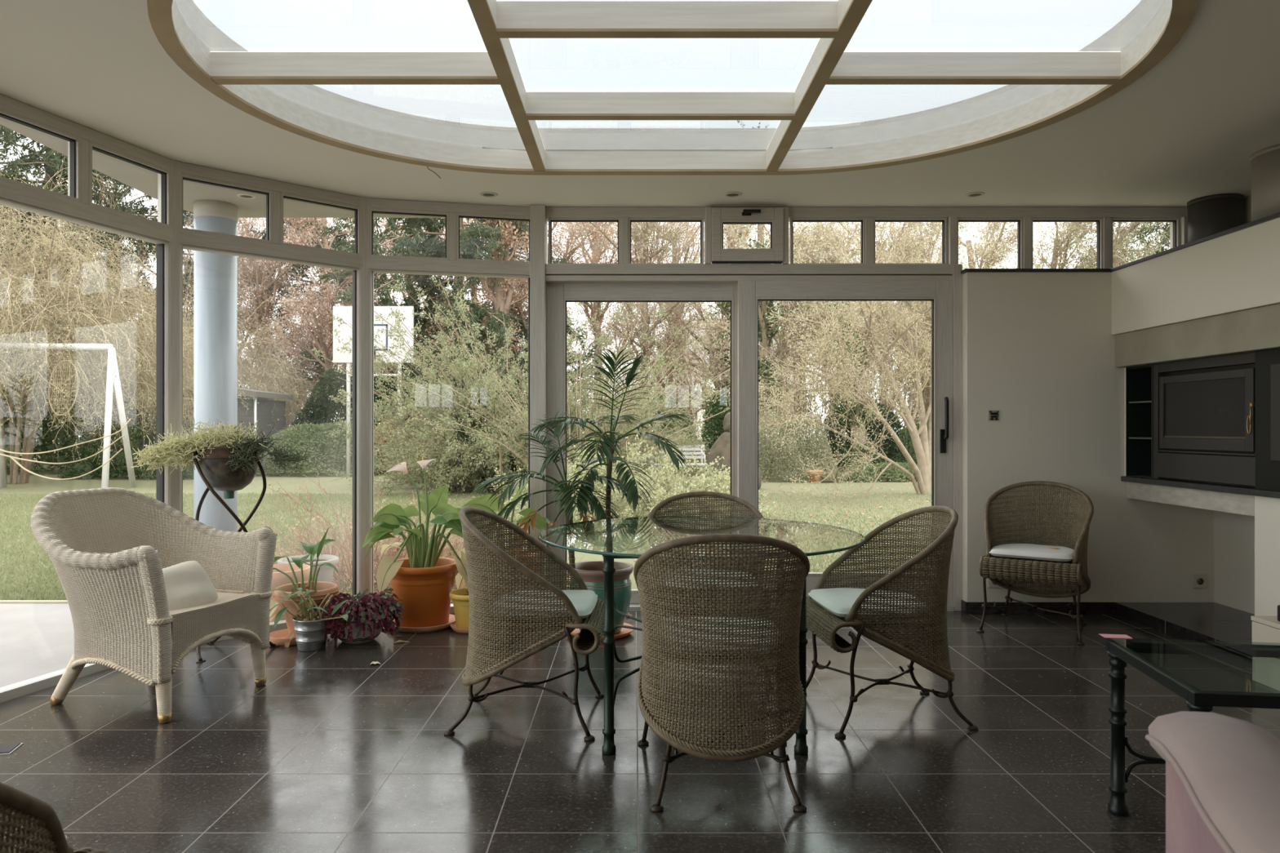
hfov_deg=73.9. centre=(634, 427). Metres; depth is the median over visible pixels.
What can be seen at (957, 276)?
trim
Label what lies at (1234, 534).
wall
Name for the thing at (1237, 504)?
beam
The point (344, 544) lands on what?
bare shrub
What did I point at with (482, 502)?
potted calla
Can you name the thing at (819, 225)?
bare tree
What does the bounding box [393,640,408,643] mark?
fallen leaf
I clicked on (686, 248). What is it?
bare tree
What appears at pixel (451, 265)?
window
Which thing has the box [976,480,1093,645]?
wicker chair
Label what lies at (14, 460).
rope
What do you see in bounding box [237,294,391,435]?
thicket
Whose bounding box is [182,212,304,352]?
bare tree
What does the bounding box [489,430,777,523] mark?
shrub
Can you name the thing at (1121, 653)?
coffee table
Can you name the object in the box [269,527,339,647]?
potted plant
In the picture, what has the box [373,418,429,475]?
shrub
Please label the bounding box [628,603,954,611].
trim
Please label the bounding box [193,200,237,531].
column
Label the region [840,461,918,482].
shrub
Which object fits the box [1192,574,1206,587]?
wall socket
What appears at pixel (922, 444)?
leaning tree
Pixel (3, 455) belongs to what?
rope
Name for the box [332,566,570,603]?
soil bed
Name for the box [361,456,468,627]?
potted calla
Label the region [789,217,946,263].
window
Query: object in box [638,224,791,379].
bare tree
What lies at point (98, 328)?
hedge
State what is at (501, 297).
bare tree
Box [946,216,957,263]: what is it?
trim
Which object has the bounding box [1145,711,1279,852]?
velvet armchair
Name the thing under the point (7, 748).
floor hatch
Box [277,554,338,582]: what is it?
pot
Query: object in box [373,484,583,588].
bare shrub
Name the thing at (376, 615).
bowl
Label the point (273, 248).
window
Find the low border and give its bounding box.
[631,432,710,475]
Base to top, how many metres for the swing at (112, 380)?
2.723 m
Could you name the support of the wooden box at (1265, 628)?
on the floor
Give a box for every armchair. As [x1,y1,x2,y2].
[30,487,277,724]
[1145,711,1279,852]
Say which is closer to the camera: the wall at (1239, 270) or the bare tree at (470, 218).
the wall at (1239, 270)
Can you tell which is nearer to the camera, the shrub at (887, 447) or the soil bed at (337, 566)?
the soil bed at (337, 566)
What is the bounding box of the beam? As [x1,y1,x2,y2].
[1126,481,1254,516]
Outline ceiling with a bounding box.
[0,0,1279,217]
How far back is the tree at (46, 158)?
25.33 m
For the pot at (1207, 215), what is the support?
on the trim at (1277, 215)
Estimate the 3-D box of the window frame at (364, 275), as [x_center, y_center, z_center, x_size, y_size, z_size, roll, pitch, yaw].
[-1.608,-0.117,5.046,0.092,2.475,0.100,0,0,-28]
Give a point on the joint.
(1165, 620)
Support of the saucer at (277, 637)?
on the floor
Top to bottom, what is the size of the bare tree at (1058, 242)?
8.905 m
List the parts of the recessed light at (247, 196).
bulb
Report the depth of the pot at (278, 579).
4.92 m
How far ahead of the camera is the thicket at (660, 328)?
34.87 m
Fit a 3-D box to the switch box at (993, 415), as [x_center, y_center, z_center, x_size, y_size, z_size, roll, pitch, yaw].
[2.162,-0.072,5.115,0.072,0.072,0.009,0,0,0]
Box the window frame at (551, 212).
[546,207,1187,222]
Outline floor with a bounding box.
[0,611,1279,852]
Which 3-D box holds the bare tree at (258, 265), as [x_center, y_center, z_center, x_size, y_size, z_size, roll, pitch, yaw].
[-12.233,-3.906,29.085,5.876,10.120,4.956,0,0,11]
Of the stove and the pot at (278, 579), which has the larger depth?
the pot at (278, 579)
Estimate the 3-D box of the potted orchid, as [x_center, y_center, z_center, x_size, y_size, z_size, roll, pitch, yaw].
[-1.653,0.967,4.303,0.480,0.306,0.247,0,0,0]
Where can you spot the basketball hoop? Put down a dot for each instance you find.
(345, 312)
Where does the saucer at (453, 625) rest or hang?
on the floor
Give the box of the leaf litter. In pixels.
[280,475,928,574]
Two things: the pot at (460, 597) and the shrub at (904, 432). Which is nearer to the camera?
the pot at (460, 597)
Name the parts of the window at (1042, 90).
pane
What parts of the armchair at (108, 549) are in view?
leg, arm, leg, seat, leg, arm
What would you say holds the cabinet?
on the shelf at (1197, 486)
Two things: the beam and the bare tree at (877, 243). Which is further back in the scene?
the bare tree at (877, 243)
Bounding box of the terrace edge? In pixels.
[0,600,67,603]
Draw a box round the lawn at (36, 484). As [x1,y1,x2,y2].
[0,437,931,598]
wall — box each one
[962,271,1214,602]
[1111,217,1279,334]
[1214,511,1254,614]
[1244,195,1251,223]
[1254,495,1279,615]
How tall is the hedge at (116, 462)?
0.737 m
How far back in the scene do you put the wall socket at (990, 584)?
5.11 m
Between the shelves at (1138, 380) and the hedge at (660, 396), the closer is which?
the shelves at (1138, 380)
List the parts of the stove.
glass, drawer panel, door, handle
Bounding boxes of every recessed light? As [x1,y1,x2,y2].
[236,193,256,199]
[480,191,497,197]
[724,191,742,197]
[965,191,984,197]
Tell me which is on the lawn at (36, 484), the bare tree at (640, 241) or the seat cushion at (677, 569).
the bare tree at (640, 241)
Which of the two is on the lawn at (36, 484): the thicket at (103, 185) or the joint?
the thicket at (103, 185)
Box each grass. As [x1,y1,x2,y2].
[799,453,863,481]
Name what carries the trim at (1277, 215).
on the wall at (1239, 270)
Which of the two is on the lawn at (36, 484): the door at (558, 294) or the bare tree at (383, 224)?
the bare tree at (383, 224)
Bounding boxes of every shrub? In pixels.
[51,248,341,453]
[237,473,526,594]
[373,418,429,475]
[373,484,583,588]
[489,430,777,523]
[758,410,839,483]
[813,401,911,476]
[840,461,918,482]
[882,420,928,479]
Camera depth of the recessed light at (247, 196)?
4.93 m
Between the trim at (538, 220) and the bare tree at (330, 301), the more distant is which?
the bare tree at (330, 301)
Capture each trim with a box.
[157,158,182,649]
[529,204,547,587]
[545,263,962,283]
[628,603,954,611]
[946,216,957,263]
[951,265,962,611]
[960,212,1279,274]
[1169,216,1187,248]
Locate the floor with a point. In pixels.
(337, 751)
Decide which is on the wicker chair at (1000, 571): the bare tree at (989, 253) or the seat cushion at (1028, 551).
the seat cushion at (1028, 551)
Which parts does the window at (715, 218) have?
handle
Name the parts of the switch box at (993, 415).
metal plate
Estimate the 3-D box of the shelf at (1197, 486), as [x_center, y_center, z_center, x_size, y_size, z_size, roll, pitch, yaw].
[3.263,0.307,3.559,0.675,0.030,3.118,0,0,0]
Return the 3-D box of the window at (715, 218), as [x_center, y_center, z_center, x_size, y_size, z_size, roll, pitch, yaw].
[0.685,-1.174,5.200,0.506,0.350,0.160,0,0,0]
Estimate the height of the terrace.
0.128 m
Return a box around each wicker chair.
[0,782,106,852]
[444,506,604,742]
[633,533,809,813]
[648,491,773,689]
[806,505,978,738]
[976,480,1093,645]
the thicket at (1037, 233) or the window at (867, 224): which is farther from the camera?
the thicket at (1037, 233)
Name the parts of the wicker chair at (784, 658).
leg, leg, rolled seat, leg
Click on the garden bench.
(701, 453)
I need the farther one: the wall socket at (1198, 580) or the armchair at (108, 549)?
the wall socket at (1198, 580)
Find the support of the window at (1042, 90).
attached to the ceiling
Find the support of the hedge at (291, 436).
on the lawn at (36, 484)
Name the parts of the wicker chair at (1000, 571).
leg, leg, rolled seat, leg, leg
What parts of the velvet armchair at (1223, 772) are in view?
arm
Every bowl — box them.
[198,446,257,498]
[333,610,382,644]
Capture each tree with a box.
[0,124,142,442]
[0,153,258,484]
[0,328,149,475]
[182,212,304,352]
[182,217,339,399]
[254,217,406,435]
[311,258,711,497]
[315,217,614,438]
[373,217,482,375]
[403,217,523,372]
[408,318,767,483]
[448,217,548,383]
[471,222,616,385]
[522,222,675,398]
[560,222,704,418]
[600,222,707,443]
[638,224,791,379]
[655,224,781,431]
[687,222,1009,506]
[698,120,848,475]
[706,222,856,463]
[769,222,902,448]
[788,222,901,472]
[799,222,940,453]
[857,222,981,410]
[884,222,1044,370]
[962,222,1123,269]
[1058,222,1168,268]
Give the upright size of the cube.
0.070 m
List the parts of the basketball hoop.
post, post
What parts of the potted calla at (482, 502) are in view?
blade, blade, blade, blade, blade, blade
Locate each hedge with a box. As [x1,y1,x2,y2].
[4,328,240,462]
[57,450,193,479]
[255,419,384,477]
[284,367,432,468]
[586,386,698,469]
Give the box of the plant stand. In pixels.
[191,450,279,663]
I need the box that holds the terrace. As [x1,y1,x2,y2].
[0,603,453,688]
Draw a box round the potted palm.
[471,346,692,635]
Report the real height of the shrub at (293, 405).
6.623 m
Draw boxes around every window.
[0,93,173,702]
[146,0,1197,175]
[177,162,363,643]
[367,198,529,613]
[548,217,703,263]
[704,206,788,263]
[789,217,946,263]
[957,217,1179,268]
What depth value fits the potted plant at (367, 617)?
4.36 m
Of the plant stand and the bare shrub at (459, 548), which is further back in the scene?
the bare shrub at (459, 548)
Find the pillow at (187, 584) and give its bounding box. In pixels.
[162,560,217,610]
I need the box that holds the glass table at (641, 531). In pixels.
[537,515,865,755]
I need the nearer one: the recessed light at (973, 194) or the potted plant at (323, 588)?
the potted plant at (323, 588)
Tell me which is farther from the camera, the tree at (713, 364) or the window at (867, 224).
the tree at (713, 364)
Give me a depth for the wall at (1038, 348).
5.12 m
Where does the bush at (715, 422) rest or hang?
on the lawn at (36, 484)
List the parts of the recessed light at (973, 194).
bulb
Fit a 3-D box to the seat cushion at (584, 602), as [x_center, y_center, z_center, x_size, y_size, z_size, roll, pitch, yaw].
[-0.350,0.684,3.303,0.400,0.048,0.429,0,0,2]
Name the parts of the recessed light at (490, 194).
bulb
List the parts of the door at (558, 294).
rail, rail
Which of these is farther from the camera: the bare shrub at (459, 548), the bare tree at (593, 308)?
the bare tree at (593, 308)
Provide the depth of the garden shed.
21.56 m
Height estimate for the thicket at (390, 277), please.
8.354 m
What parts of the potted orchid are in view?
blade, blade, blade, blade, blade, blade, blade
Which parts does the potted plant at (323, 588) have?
blade, blade, pot, blade, dry stem, blade, blade, blade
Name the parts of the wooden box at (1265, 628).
lid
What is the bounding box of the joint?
[1164,620,1253,633]
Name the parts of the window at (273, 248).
sill, head rail, transom rail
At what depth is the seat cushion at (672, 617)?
2.73 m
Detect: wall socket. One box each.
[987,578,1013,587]
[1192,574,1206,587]
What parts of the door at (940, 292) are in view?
rail, rail, lever handle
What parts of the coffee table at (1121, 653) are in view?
leg, frame, leg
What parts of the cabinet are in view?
door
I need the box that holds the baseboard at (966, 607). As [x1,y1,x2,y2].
[960,600,1115,613]
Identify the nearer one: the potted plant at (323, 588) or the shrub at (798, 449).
the potted plant at (323, 588)
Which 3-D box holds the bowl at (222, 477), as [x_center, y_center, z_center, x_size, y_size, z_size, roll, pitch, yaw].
[-2.035,0.225,4.270,0.278,0.262,0.278,0,0,0]
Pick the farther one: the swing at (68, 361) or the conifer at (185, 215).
the conifer at (185, 215)
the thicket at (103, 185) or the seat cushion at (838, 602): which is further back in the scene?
the thicket at (103, 185)
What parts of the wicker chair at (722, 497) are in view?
rolled seat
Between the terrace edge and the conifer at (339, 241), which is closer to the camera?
the terrace edge
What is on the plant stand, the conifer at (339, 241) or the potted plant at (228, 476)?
the potted plant at (228, 476)
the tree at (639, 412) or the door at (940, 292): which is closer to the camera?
the door at (940, 292)
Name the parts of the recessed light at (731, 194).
bulb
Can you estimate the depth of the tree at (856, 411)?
19.42 m
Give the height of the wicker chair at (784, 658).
0.808 m
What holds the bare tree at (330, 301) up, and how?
on the lawn at (36, 484)
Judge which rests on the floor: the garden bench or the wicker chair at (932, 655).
the wicker chair at (932, 655)
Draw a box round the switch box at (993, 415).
[987,409,999,421]
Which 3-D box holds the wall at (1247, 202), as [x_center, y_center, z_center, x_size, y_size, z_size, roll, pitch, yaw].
[3.700,-0.118,0.430,0.200,2.476,10.060,0,0,0]
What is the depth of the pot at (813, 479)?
17.49 m
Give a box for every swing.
[0,342,136,488]
[48,349,79,415]
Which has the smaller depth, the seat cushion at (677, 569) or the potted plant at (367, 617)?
the seat cushion at (677, 569)
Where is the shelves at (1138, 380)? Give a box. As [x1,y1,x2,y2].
[1124,364,1153,478]
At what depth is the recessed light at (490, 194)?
4.93 m
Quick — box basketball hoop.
[333,306,413,477]
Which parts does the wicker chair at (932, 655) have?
leg, leg, rolled seat, leg, leg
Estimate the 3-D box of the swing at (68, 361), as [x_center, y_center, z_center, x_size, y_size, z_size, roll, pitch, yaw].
[-10.473,-0.863,15.600,0.506,1.293,0.046,0,0,-12]
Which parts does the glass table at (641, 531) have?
leg, leg, frame, glass, leg, leg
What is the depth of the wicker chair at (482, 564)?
3.09 m
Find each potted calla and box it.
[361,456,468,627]
[452,445,552,591]
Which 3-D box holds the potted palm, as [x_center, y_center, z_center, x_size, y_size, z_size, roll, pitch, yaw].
[-0.275,0.352,4.662,1.209,1.512,0.824,0,0,0]
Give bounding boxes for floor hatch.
[0,742,23,755]
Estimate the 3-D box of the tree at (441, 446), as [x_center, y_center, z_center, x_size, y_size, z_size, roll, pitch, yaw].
[-2.382,-0.738,16.249,7.216,4.570,7.303,0,0,-10]
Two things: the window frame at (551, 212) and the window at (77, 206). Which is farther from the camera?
the window frame at (551, 212)
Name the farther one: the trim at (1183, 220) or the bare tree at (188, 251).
the bare tree at (188, 251)
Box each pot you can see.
[269,564,310,622]
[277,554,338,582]
[390,557,457,627]
[448,587,488,628]
[568,560,633,635]
[806,469,822,483]
[1186,193,1244,242]
[1249,144,1279,221]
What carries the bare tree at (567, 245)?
on the lawn at (36, 484)
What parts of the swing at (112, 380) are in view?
leg, leg, leg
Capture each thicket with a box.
[0,152,253,465]
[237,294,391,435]
[389,277,568,413]
[524,302,724,439]
[697,301,890,456]
[801,260,931,444]
[958,222,1167,268]
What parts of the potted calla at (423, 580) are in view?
blade, blade, blade, blade, blade, blade, blade, blade, blade, blade, blade, blade, blade, blade, blade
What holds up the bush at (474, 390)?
on the lawn at (36, 484)
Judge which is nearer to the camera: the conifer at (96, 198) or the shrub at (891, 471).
the shrub at (891, 471)
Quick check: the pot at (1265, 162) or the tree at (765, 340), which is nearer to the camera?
the pot at (1265, 162)
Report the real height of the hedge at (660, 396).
2.435 m
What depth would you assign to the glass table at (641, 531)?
3.21 m
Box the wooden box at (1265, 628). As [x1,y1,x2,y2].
[1250,615,1279,691]
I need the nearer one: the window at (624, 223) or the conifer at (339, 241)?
the window at (624, 223)
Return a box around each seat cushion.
[488,590,597,619]
[654,617,782,653]
[664,568,757,591]
[808,587,925,617]
[989,543,1074,561]
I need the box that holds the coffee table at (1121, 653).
[1105,640,1279,816]
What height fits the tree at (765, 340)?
8.701 m
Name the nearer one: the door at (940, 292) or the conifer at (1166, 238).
the door at (940, 292)
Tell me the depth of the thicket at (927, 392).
27.78 m
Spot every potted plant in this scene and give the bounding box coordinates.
[131,417,308,498]
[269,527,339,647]
[313,588,404,644]
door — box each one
[546,282,737,603]
[737,280,953,606]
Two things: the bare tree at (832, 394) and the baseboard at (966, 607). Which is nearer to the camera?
the baseboard at (966, 607)
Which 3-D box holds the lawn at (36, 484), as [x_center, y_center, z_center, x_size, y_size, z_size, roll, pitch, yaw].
[0.000,1.175,35.000,120.000,0.150,120.000,0,0,0]
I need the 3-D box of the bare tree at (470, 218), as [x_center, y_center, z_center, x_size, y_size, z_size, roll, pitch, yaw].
[-6.754,-4.835,35.703,5.330,11.974,6.630,0,0,20]
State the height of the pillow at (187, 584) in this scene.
0.200 m
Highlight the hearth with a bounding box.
[1115,602,1254,666]
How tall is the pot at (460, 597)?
0.210 m
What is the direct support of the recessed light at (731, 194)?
in the ceiling
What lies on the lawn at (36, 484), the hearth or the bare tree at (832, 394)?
the bare tree at (832, 394)
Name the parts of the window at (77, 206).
sill, head rail, transom rail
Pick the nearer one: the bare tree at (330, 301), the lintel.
the lintel
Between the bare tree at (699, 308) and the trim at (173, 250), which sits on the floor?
the trim at (173, 250)
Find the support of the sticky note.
on the coffee table at (1121, 653)
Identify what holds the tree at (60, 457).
on the lawn at (36, 484)
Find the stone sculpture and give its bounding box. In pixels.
[705,412,761,489]
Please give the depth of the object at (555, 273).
5.19 m
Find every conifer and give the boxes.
[0,126,188,463]
[61,182,281,457]
[237,217,419,444]
[1070,222,1169,268]
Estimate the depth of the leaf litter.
12.59 m
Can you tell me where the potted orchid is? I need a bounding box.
[269,587,348,652]
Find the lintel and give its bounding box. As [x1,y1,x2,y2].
[1115,303,1279,367]
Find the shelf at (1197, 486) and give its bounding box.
[1120,475,1279,498]
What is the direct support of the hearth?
on the floor
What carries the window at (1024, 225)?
in the wall at (1038, 348)
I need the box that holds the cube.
[1277,604,1279,621]
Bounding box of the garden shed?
[119,373,293,471]
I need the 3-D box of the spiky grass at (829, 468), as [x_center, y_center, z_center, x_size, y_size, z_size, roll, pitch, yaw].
[4.112,0.828,17.684,1.312,0.625,1.288,0,0,-15]
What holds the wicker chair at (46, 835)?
on the floor
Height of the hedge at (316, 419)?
2.882 m
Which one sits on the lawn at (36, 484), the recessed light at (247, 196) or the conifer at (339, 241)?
the conifer at (339, 241)
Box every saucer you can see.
[269,628,297,645]
[392,613,455,632]
[449,622,469,633]
[570,622,634,640]
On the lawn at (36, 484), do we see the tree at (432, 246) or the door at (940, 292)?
the tree at (432, 246)
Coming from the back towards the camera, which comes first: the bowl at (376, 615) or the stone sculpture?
the stone sculpture
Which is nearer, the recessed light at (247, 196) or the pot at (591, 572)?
the pot at (591, 572)
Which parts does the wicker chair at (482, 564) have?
leg, leg, rolled seat, leg, leg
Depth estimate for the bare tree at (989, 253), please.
22.73 m
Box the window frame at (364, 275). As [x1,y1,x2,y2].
[356,196,372,601]
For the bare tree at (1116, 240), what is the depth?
22.19 m
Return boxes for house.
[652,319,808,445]
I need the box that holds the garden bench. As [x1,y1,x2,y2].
[648,444,705,478]
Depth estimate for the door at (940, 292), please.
5.19 m
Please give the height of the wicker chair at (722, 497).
0.808 m
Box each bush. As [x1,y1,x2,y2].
[439,387,528,491]
[697,388,730,469]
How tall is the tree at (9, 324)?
6.996 m
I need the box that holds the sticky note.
[1099,634,1133,639]
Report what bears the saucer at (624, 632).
on the floor
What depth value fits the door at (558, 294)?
5.28 m
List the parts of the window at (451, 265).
transom rail, head rail, sill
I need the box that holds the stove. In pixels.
[1153,351,1255,488]
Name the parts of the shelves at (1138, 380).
edge trim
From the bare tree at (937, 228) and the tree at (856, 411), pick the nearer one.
the tree at (856, 411)
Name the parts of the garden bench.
frame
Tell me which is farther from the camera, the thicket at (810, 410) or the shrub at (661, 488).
the thicket at (810, 410)
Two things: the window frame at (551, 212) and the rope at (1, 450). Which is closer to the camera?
the window frame at (551, 212)
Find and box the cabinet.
[1255,348,1279,491]
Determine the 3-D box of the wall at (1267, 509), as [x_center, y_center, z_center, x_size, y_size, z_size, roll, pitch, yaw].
[3.279,0.687,3.030,0.642,0.728,2.060,0,0,0]
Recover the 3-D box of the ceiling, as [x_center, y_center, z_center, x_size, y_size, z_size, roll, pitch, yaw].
[0.490,-1.451,0.355,6.620,0.210,10.210,0,0,0]

